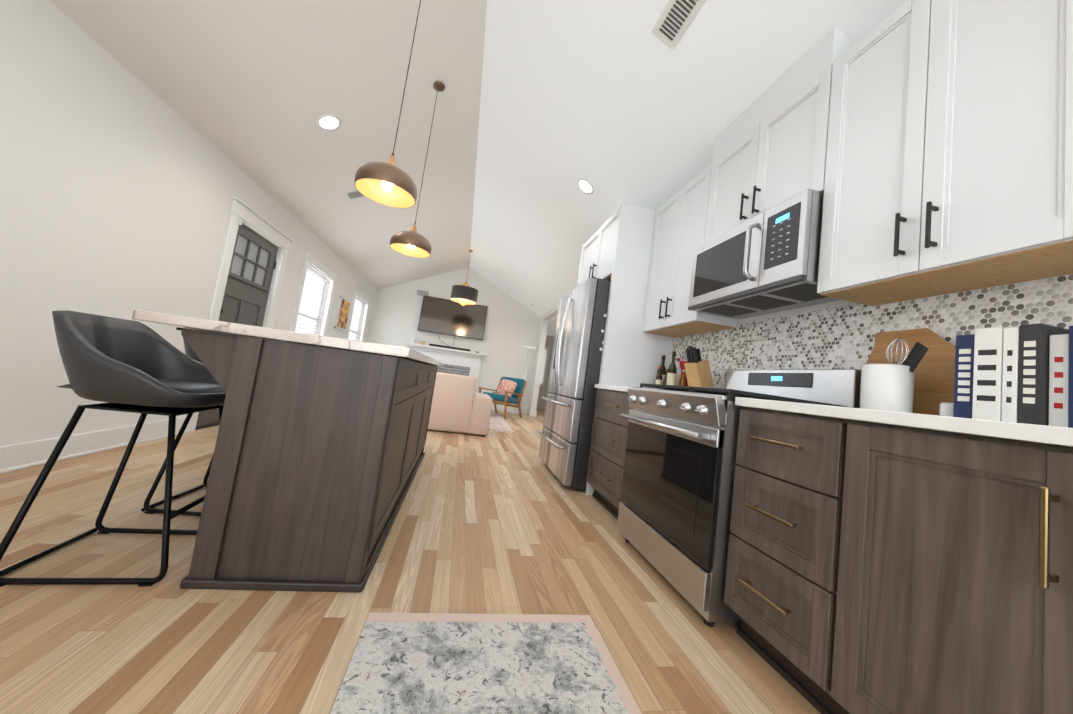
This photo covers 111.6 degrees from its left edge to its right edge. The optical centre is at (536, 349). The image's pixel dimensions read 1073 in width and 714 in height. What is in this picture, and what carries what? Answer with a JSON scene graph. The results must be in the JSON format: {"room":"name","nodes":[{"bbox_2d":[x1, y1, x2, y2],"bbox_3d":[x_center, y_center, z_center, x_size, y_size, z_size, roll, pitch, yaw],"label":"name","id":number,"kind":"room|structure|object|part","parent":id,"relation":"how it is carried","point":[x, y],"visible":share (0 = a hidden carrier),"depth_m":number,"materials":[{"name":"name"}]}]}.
{"room":"kitchen and living room","nodes":[
{"label":"kitchen and living room","id":0,"kind":"room"},
{"bbox_2d":[0,0,376,445],"bbox_3d":[-2.933,-0.627,2.882,0.140,2.680,12.330,9,-5,-11],"label":"wall","id":1,"kind":"structure","parent":0,"point":[121,185],"depth_m":2.20,"materials":[{"name":"white paint"}]},
{"bbox_2d":[0,416,186,473],"bbox_3d":[-2.469,0.475,0.071,0.028,0.145,6.495,9,-5,-11],"label":"baseboard","id":2,"kind":"structure","parent":1,"relation":"attached to","point":[18,456],"depth_m":2.33,"materials":[{"name":"white"}]},
{"bbox_2d":[186,196,293,431],"bbox_3d":[-3.154,-0.328,3.867,0.191,2.200,1.170,9,-5,-11],"label":"door frame","id":3,"kind":"structure","parent":1,"relation":"attached to","point":[248,285],"depth_m":3.83,"materials":[{"name":"white wood"}]},
{"bbox_2d":[238,218,287,323],"bbox_3d":[-2.900,-0.454,3.083,0.050,1.698,7.322,9,-5,-11],"label":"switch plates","id":4,"kind":"object","parent":1,"relation":"attached to","point":[285,316],"visible":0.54,"depth_m":4.66,"materials":[{"name":"white plastic"}]},
{"bbox_2d":[290,251,337,335],"bbox_3d":[-3.431,-0.500,5.498,0.195,1.655,1.280,9,-5,-11],"label":"window","id":5,"kind":"structure","parent":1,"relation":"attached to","point":[313,302],"depth_m":5.64,"materials":[{"name":"white glass"}]},
{"bbox_2d":[334,296,351,330],"bbox_3d":[-3.591,-0.661,6.773,0.033,0.580,0.600,9,-5,-11],"label":"framed picture","id":6,"kind":"object","parent":1,"relation":"attached to","point":[343,313],"visible":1,"depth_m":6.74,"materials":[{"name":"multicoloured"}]},
{"bbox_2d":[346,287,370,340],"bbox_3d":[-3.886,-0.386,7.750,0.195,1.695,1.240,9,-5,-11],"label":"window","id":7,"kind":"structure","parent":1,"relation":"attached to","point":[358,319],"depth_m":8.01,"materials":[{"name":"white glass"}]},
{"bbox_2d":[0,408,820,713],"bbox_3d":[1.085,1.491,4.876,9.320,0.080,14.880,9,-5,-11],"label":"floor","id":8,"kind":"structure","parent":0,"point":[498,522],"depth_m":1.34,"materials":[{"name":"beige wood"}]},
{"bbox_2d":[0,310,225,586],"bbox_3d":[-1.523,0.343,1.424,0.525,0.893,0.479,9,-5,-14],"label":"bar stool","id":9,"kind":"object","parent":8,"relation":"on","point":[124,365],"visible":0.92,"depth_m":1.30,"materials":[{"name":"grey leather"}]},
{"bbox_3d":[-1.469,0.144,1.448,0.400,0.040,0.390,9,-5,-14],"label":"seat","id":10,"kind":"part","parent":9,"relation":"part of","materials":[{"name":"grey leather"}]},
{"bbox_2d":[141,338,213,515],"bbox_3d":[-1.634,0.377,1.994,0.525,0.893,0.479,8,-5,-8],"label":"bar stool","id":11,"kind":"object","parent":8,"relation":"on","point":[148,508],"visible":0.06,"depth_m":1.78,"materials":[{"name":"black metal"}]},
{"bbox_2d":[136,317,439,591],"bbox_3d":[-1.237,0.473,2.439,0.862,0.888,2.294,9,-5,-11],"label":"kitchen island","id":12,"kind":"object","parent":8,"relation":"on","point":[319,447],"depth_m":1.38,"materials":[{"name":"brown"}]},
{"bbox_2d":[132,309,441,364],"bbox_3d":[-1.180,0.011,2.480,0.930,0.038,2.310,9,-5,-11],"label":"island countertop","id":13,"kind":"structure","parent":12,"relation":"on","point":[412,355],"depth_m":1.35,"materials":[{"name":"white stone"}]},
{"bbox_2d":[409,343,486,392],"bbox_3d":[-2.248,0.647,8.886,1.890,1.380,0.420,9,-5,-11],"label":"fireplace mantel","id":14,"kind":"object","parent":8,"relation":"on","point":[461,362],"visible":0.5,"depth_m":9.07,"materials":[{"name":"white painted wood"},{"name":"black metal"}]},
{"bbox_2d":[429,344,469,351],"bbox_3d":[-2.143,-0.055,9.030,1.000,0.058,0.083,9,-5,-11],"label":"soundbar","id":15,"kind":"object","parent":14,"relation":"on","point":[449,347],"visible":0.88,"depth_m":8.99,"materials":[{"name":"black plastic"}]},
{"bbox_2d":[428,372,492,436],"bbox_3d":[-1.895,0.680,5.421,2.400,0.815,1.003,9,-5,-11],"label":"sofa","id":16,"kind":"object","parent":8,"relation":"on","point":[459,405],"visible":0.31,"depth_m":5.08,"materials":[{"name":"fabric"}]},
{"bbox_2d":[330,612,640,713],"bbox_3d":[0.068,0.889,0.081,0.800,0.010,2.552,9,-5,-11],"label":"runner rug","id":17,"kind":"object","parent":8,"relation":"on","point":[431,663],"visible":0.92,"depth_m":1.08,"materials":[{"name":"fabric"}]},
{"bbox_2d":[489,411,513,432],"bbox_3d":[-2.209,1.185,7.043,3.210,0.011,3.045,9,-5,-11],"label":"living room rug","id":18,"kind":"object","parent":8,"relation":"on","point":[498,423],"visible":0.23,"depth_m":6.57,"materials":[{"name":"fabric"}]},
{"bbox_2d":[478,377,526,418],"bbox_3d":[-0.765,1.038,8.142,0.720,0.887,0.923,5,-5,26],"label":"armchair","id":19,"kind":"object","parent":8,"relation":"on","point":[510,390],"visible":0.98,"depth_m":8.19,"materials":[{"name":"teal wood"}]},
{"bbox_2d":[514,345,535,414],"bbox_3d":[-0.313,0.763,9.255,0.400,1.735,0.260,9,-5,-11],"label":"floor lamp","id":20,"kind":"object","parent":8,"relation":"on","point":[524,375],"visible":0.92,"depth_m":9.28,"materials":[{"name":"silver metal"}]},
{"bbox_2d":[537,277,610,489],"bbox_3d":[0.607,0.337,3.666,0.910,1.822,1.013,9,-5,-11],"label":"refrigerator","id":21,"kind":"object","parent":8,"relation":"on","point":[566,432],"visible":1,"depth_m":3.19,"materials":[{"name":"grey metal"}]},
{"bbox_2d":[585,388,632,519],"bbox_3d":[0.851,0.785,2.711,0.670,0.879,0.785,9,-5,-11],"label":"base cabinet","id":22,"kind":"object","parent":8,"relation":"on","point":[604,477],"depth_m":2.68,"materials":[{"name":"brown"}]},
{"bbox_2d":[594,384,652,391],"bbox_3d":[0.901,0.331,2.748,0.693,0.034,0.785,9,-5,-11],"label":"countertop","id":23,"kind":"structure","parent":22,"relation":"on","point":[612,387],"depth_m":2.77,"materials":[{"name":"white stone"}]},
{"bbox_2d":[644,351,685,388],"bbox_3d":[1.064,0.187,2.956,0.190,0.326,0.380,9,-5,-11],"label":"wine bottles","id":24,"kind":"object","parent":23,"relation":"on","point":[671,375],"visible":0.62,"depth_m":2.85,"materials":[{"name":"green glass"}]},
{"bbox_2d":[680,361,687,385],"bbox_3d":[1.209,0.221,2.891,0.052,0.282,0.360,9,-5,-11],"label":"bottle","id":25,"kind":"object","parent":23,"relation":"on","point":[682,363],"visible":0.08,"depth_m":2.99,"materials":[{"name":"red glass"}]},
{"bbox_2d":[684,346,712,387],"bbox_3d":[1.157,0.158,2.570,0.265,0.340,0.110,10,-5,-25],"label":"knife block","id":26,"kind":"object","parent":23,"relation":"on","point":[697,370],"visible":0.88,"depth_m":2.52,"materials":[{"name":"brown wood"}]},
{"bbox_2d":[617,369,860,626],"bbox_3d":[0.951,0.610,1.915,0.804,1.115,0.814,9,-5,-11],"label":"range","id":27,"kind":"object","parent":8,"relation":"on","point":[674,514],"visible":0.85,"depth_m":1.67,"materials":[{"name":"silver metal"}]},
{"bbox_2d":[724,404,836,708],"bbox_3d":[1.143,0.700,1.275,0.670,0.879,0.490,9,-5,-11],"label":"base cabinet","id":28,"kind":"object","parent":8,"relation":"on","point":[775,579],"depth_m":1.22,"materials":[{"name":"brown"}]},
{"bbox_2d":[817,420,1028,713],"bbox_3d":[1.229,0.674,0.851,0.670,0.879,0.516,9,-5,-11],"label":"base cabinet","id":29,"kind":"object","parent":8,"relation":"on","point":[887,562],"depth_m":0.86,"materials":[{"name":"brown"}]},
{"bbox_2d":[735,397,1072,447],"bbox_3d":[1.389,0.188,0.346,0.693,0.034,2.464,9,-5,-11],"label":"countertop","id":30,"kind":"structure","parent":29,"relation":"on","point":[1060,437],"depth_m":0.86,"materials":[{"name":"white stone"}]},
{"bbox_2d":[860,337,927,412],"bbox_3d":[1.375,0.106,1.394,0.152,0.301,0.211,9,-5,-11],"label":"utensil crock","id":31,"kind":"object","parent":30,"relation":"on","point":[887,387],"visible":0.94,"depth_m":1.36,"materials":[{"name":"white ceramic"}]},
{"bbox_2d":[866,328,955,415],"bbox_3d":[1.504,0.092,1.436,0.063,0.366,0.379,9,-5,-11],"label":"cutting board","id":32,"kind":"object","parent":30,"relation":"on","point":[934,378],"visible":0.46,"depth_m":1.40,"materials":[{"name":"brown wood"}]},
{"bbox_2d":[939,402,953,416],"bbox_3d":[1.418,0.216,1.242,0.060,0.070,0.060,9,-5,-11],"label":"salt","id":33,"kind":"object","parent":30,"relation":"on","point":[945,409],"visible":0.33,"depth_m":1.24,"materials":[{"name":"white ceramic"}]},
{"bbox_2d":[953,323,1072,427],"bbox_3d":[1.483,0.093,1.073,0.227,0.300,0.265,9,-5,-11],"label":"cookbooks","id":34,"kind":"object","parent":30,"relation":"on","point":[1022,374],"visible":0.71,"depth_m":1.04,"materials":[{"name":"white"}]},
{"bbox_2d":[1025,444,1072,713],"bbox_3d":[1.312,0.650,0.440,0.670,0.879,0.595,9,-5,-11],"label":"base cabinet","id":35,"kind":"object","parent":8,"relation":"on","point":[1049,558],"depth_m":0.67,"materials":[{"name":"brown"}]},
{"bbox_2d":[368,267,539,408],"bbox_3d":[-2.011,-0.435,9.288,4.400,3.650,0.140,9,-5,-11],"label":"wall","id":36,"kind":"structure","parent":0,"point":[511,325],"depth_m":9.33,"materials":[{"name":"white paint"}]},
{"bbox_2d":[415,288,429,296],"bbox_3d":[-2.839,-1.415,9.097,0.330,0.190,0.017,9,-5,-11],"label":"air vent","id":37,"kind":"object","parent":36,"relation":"in","point":[420,292],"visible":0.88,"depth_m":9.09,"materials":[{"name":"white metal"}]},
{"bbox_2d":[417,295,487,345],"bbox_3d":[-2.099,-0.661,9.126,1.600,1.172,0.162,9,-5,-11],"label":"wall-mounted tv","id":38,"kind":"object","parent":36,"relation":"attached to","point":[445,316],"visible":0.92,"depth_m":9.10,"materials":[{"name":"black"}]},
{"bbox_2d":[492,404,526,413],"bbox_3d":[-0.697,1.525,9.359,0.960,0.145,0.016,9,-5,-11],"label":"baseboard","id":39,"kind":"structure","parent":36,"relation":"attached to","point":[499,407],"depth_m":9.36,"materials":[{"name":"white"}]},
{"bbox_2d":[49,0,906,316],"bbox_3d":[-0.643,-1.944,3.426,4.400,1.391,12.330,9,-5,-11],"label":"ceiling","id":40,"kind":"structure","parent":0,"point":[539,108],"depth_m":2.92,"materials":[{"name":"white paint"}]},
{"bbox_2d":[316,114,341,130],"bbox_3d":[-1.852,-2.028,3.252,0.190,0.102,0.209,9,-5,-17],"label":"recessed light","id":41,"kind":"object","parent":40,"relation":"in","point":[328,122],"depth_m":3.25,"materials":[{"name":"white"}]},
{"bbox_2d":[341,187,368,202],"bbox_3d":[-2.233,-1.921,4.497,0.226,0.121,0.340,9,-5,-11],"label":"ceiling vent","id":42,"kind":"object","parent":40,"relation":"in","point":[351,194],"depth_m":4.49,"materials":[{"name":"white metal"}]},
{"bbox_2d":[355,0,420,207],"bbox_3d":[-0.776,-1.663,2.191,0.340,1.530,0.340,9,-5,-11],"label":"pendant lamp","id":43,"kind":"object","parent":40,"relation":"hanging from","point":[389,182],"visible":1,"depth_m":2.13,"materials":[{"name":"brown metal"}]},
{"bbox_2d":[390,80,444,257],"bbox_3d":[-0.978,-1.605,3.189,0.340,1.532,0.340,9,-5,-11],"label":"pendant lamp","id":44,"kind":"object","parent":40,"relation":"hanging from","point":[412,242],"visible":0.98,"depth_m":3.13,"materials":[{"name":"brown metal"}]},
{"bbox_2d":[450,249,477,305],"bbox_3d":[-1.525,-1.581,8.004,0.570,1.251,0.570,9,-5,-11],"label":"drum pendant light","id":45,"kind":"object","parent":40,"relation":"hanging from","point":[462,294],"visible":1,"depth_m":7.77,"materials":[{"name":"metal"}]},
{"bbox_2d":[577,178,593,193],"bbox_3d":[0.518,-1.727,3.848,0.192,0.097,0.209,9,-5,-17],"label":"recessed light","id":46,"kind":"object","parent":40,"relation":"in","point":[584,185],"depth_m":3.84,"materials":[{"name":"white"}]},
{"bbox_2d":[652,0,705,49],"bbox_3d":[0.802,-1.888,2.034,0.156,0.082,0.360,9,-5,-11],"label":"ceiling vent","id":47,"kind":"object","parent":40,"relation":"in","point":[674,21],"depth_m":2.07,"materials":[{"name":"white metal"}]},
{"bbox_2d":[537,335,554,408],"bbox_3d":[1.797,0.922,12.588,4.920,2.560,0.140,9,-5,-11],"label":"wall","id":48,"kind":"structure","parent":0,"point":[543,390],"depth_m":12.21,"materials":[{"name":"beige paint"}]},
{"bbox_2d":[540,347,549,385],"bbox_3d":[0.015,0.521,12.162,0.700,1.300,0.028,9,-5,-11],"label":"window","id":49,"kind":"structure","parent":48,"relation":"in","point":[544,366],"depth_m":12.20,"materials":[{"name":"white"}]},
{"bbox_2d":[546,315,556,336],"bbox_3d":[2.869,-0.527,8.578,4.780,0.100,8.300,9,-5,-11],"label":"ceiling","id":50,"kind":"structure","parent":0,"point":[551,327],"depth_m":10.38,"materials":[{"name":"white paint"}]},
{"bbox_2d":[528,300,857,410],"bbox_3d":[0.965,0.066,4.865,0.140,2.700,14.740,9,-5,-11],"label":"wall","id":51,"kind":"structure","parent":0,"point":[539,353],"depth_m":9.10,"materials":[{"name":"mosaic tile"},{"name":"paint"}]},
{"bbox_2d":[577,204,652,307],"bbox_3d":[0.922,-0.919,3.806,0.625,0.620,1.030,9,-5,-11],"label":"upper cabinet","id":52,"kind":"object","parent":51,"relation":"attached to","point":[617,252],"depth_m":3.23,"materials":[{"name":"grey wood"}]},
{"bbox_2d":[641,156,748,339],"bbox_3d":[1.233,-0.708,2.863,0.315,1.115,0.812,9,-5,-11],"label":"upper cabinet","id":53,"kind":"object","parent":51,"relation":"attached to","point":[681,224],"depth_m":2.80,"materials":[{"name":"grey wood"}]},
{"bbox_2d":[709,27,849,240],"bbox_3d":[1.430,-1.084,2.140,0.315,0.817,0.843,9,-5,-11],"label":"upper cabinet","id":54,"kind":"object","parent":51,"relation":"attached to","point":[762,155],"depth_m":2.03,"materials":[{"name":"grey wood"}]},
{"bbox_2d":[688,189,840,318],"bbox_3d":[1.278,-0.475,2.073,0.448,0.428,0.832,9,-5,-11],"label":"microwave","id":55,"kind":"object","parent":54,"relation":"attached to","point":[765,262],"visible":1,"depth_m":1.89,"materials":[{"name":"silver metal"}]},
{"bbox_2d":[805,0,1072,311],"bbox_3d":[1.543,-0.799,1.333,0.315,1.115,0.866,9,-5,-11],"label":"upper cabinet","id":56,"kind":"object","parent":51,"relation":"attached to","point":[931,133],"depth_m":1.27,"materials":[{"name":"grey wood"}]},
{"bbox_2d":[1049,0,1072,251],"bbox_3d":[1.693,-0.843,0.598,0.315,1.115,0.883,9,-5,-11],"label":"upper cabinet","id":57,"kind":"object","parent":51,"relation":"attached to","point":[1061,214],"depth_m":0.99,"materials":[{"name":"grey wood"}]}
]}

